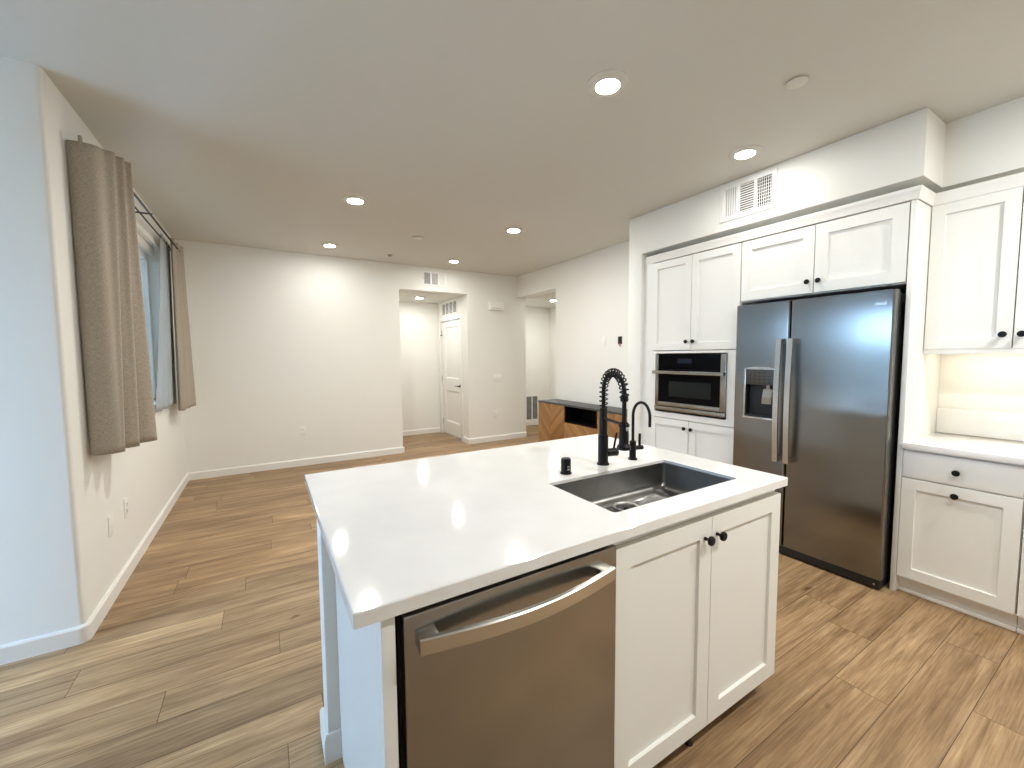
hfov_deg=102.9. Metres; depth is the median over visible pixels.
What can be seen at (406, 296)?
ceiling
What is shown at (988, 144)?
wall
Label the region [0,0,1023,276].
ceiling
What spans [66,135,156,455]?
curtain
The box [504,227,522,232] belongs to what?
recessed light
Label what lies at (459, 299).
wall
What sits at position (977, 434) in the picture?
countertop
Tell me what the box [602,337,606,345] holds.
light switch
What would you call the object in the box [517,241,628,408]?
wall
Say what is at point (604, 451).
kitchen faucet
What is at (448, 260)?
recessed light
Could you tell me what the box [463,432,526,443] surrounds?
baseboard
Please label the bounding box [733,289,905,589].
refrigerator
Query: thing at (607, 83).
recessed light
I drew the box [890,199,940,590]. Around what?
end panel
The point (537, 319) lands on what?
wall
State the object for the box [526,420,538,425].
baseboard
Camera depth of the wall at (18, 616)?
1.89 m
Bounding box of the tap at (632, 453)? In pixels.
[628,401,650,459]
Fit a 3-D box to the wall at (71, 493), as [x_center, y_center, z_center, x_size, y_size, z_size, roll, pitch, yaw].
[-3.065,-0.168,3.322,0.160,2.745,3.305,-3,4,-31]
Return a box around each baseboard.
[0,473,188,664]
[188,447,404,479]
[320,707,341,765]
[403,427,440,435]
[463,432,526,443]
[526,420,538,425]
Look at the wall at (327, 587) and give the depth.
1.42 m
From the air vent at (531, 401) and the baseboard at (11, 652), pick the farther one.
the air vent at (531, 401)
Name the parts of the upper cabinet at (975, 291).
light rail, knob, door, knob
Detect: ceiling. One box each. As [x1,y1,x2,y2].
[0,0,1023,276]
[399,290,462,303]
[525,291,555,307]
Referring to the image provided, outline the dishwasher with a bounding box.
[395,544,615,767]
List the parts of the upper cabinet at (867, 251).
door, door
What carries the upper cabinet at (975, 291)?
attached to the wall at (983, 382)
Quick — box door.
[440,319,460,437]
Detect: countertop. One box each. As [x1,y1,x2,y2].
[304,434,787,629]
[902,407,1023,464]
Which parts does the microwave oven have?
handle, door glass, control panel, trim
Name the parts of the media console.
door, drawer, door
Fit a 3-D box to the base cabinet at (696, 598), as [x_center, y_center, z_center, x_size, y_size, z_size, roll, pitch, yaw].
[0.520,0.847,1.692,0.915,0.886,0.700,-3,4,-31]
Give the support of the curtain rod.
attached to the wall at (71, 493)
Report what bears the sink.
in the countertop at (401, 537)
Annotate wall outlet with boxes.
[123,496,128,518]
[300,426,305,435]
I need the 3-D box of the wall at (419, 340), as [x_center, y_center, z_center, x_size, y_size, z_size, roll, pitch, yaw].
[-1.990,-0.371,7.314,1.380,2.600,0.150,-3,4,-31]
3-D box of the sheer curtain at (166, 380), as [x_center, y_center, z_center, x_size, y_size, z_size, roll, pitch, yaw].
[-3.205,-0.587,3.758,0.038,1.595,0.960,-3,4,-31]
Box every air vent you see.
[422,271,446,286]
[442,299,456,316]
[526,395,537,420]
[720,167,777,222]
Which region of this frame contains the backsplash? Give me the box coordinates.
[936,407,1023,440]
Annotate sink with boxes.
[553,462,729,545]
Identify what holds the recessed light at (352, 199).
in the ceiling at (245, 123)
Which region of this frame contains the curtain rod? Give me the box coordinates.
[133,191,179,251]
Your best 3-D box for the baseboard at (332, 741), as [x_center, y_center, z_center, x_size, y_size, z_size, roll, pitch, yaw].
[0.007,1.232,1.886,1.612,0.100,0.146,-3,4,-31]
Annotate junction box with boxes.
[618,336,621,346]
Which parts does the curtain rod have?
rod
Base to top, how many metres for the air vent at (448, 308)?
0.235 m
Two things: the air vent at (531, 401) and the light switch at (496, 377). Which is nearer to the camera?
the light switch at (496, 377)
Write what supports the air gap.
on the countertop at (401, 537)
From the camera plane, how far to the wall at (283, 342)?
5.36 m
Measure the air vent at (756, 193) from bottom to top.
0.275 m
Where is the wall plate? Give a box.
[107,513,113,536]
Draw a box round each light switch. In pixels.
[493,374,501,381]
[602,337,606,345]
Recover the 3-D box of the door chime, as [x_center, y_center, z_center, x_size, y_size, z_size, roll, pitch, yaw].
[-0.257,-1.276,6.683,0.255,0.135,0.056,-3,4,-31]
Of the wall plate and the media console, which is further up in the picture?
the media console
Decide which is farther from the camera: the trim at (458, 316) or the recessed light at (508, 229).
the trim at (458, 316)
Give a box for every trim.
[438,315,463,440]
[646,172,1023,264]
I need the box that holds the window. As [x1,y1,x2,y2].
[137,233,156,406]
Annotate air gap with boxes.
[560,457,571,474]
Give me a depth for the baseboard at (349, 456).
5.26 m
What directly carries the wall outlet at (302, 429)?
attached to the wall at (283, 342)
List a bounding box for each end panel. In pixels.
[335,577,398,767]
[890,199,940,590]
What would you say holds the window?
in the wall at (71, 493)
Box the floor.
[0,424,1023,767]
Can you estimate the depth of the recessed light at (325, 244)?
4.81 m
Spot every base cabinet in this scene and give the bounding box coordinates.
[613,490,780,767]
[896,449,1023,631]
[1016,528,1023,634]
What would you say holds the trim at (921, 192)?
attached to the upper cabinet at (867, 251)
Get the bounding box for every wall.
[0,56,186,635]
[0,209,37,644]
[175,239,525,472]
[316,518,340,732]
[399,301,439,430]
[438,296,464,436]
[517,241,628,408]
[525,307,549,420]
[550,307,555,398]
[627,107,946,443]
[926,187,1023,413]
[942,97,1023,190]
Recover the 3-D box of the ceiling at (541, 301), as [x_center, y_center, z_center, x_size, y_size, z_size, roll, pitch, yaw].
[0.993,-1.569,6.917,1.230,0.200,2.850,-3,4,-31]
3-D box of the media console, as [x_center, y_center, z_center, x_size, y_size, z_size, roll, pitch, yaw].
[0.984,0.661,5.233,0.331,0.775,1.793,-3,4,-31]
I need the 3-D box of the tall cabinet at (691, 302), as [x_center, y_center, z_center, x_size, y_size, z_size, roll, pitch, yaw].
[1.747,-0.023,3.733,0.630,2.330,0.964,-3,4,-31]
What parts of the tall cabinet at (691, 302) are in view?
door, door, door, door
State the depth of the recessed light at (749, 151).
2.69 m
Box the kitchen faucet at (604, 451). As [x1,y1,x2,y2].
[597,368,630,465]
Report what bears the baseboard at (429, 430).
attached to the wall at (419, 340)
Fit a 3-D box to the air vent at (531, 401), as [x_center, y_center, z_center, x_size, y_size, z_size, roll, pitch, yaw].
[0.410,0.487,8.356,0.310,0.507,0.008,-3,4,-31]
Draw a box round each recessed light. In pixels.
[320,242,338,247]
[343,195,367,204]
[447,259,460,262]
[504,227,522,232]
[587,70,628,97]
[728,145,762,160]
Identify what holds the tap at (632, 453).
on the countertop at (401, 537)
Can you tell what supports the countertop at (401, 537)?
on the base cabinet at (696, 598)
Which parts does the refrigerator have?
dispenser frame, control panel, door, handle, handle, door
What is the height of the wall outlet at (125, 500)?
0.130 m
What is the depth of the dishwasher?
0.98 m
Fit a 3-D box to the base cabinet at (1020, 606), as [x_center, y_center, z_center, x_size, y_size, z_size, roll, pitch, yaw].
[2.864,0.824,1.950,0.630,0.862,0.474,-3,4,-31]
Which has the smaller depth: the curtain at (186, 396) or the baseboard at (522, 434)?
the curtain at (186, 396)
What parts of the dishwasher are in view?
handle mount, handle, handle mount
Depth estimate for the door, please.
7.20 m
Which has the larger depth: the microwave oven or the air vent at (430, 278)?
the air vent at (430, 278)
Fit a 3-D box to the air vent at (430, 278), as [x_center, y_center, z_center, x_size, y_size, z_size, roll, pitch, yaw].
[-1.160,-1.579,6.138,0.375,0.212,0.018,-3,4,-31]
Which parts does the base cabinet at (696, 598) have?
door, knob, knob, door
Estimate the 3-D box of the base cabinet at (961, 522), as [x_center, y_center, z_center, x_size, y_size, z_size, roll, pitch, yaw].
[2.624,0.799,2.346,0.630,0.862,0.450,-3,4,-31]
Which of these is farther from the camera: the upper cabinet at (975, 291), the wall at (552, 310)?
the wall at (552, 310)
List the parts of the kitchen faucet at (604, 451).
lever, holder arm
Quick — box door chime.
[489,301,503,310]
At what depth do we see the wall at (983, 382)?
2.49 m
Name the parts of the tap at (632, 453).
lever, spout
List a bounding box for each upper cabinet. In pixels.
[741,202,910,303]
[923,186,1023,353]
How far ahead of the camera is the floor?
1.81 m
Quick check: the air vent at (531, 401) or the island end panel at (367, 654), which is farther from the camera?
the air vent at (531, 401)
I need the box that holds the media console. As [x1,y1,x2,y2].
[538,399,626,441]
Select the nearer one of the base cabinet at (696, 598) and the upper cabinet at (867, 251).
the base cabinet at (696, 598)
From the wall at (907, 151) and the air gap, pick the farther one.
the wall at (907, 151)
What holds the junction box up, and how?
attached to the wall at (592, 289)
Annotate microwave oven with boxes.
[652,354,727,417]
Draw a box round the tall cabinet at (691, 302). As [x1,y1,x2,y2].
[642,242,751,464]
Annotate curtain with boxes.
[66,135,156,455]
[156,234,176,411]
[170,238,195,410]

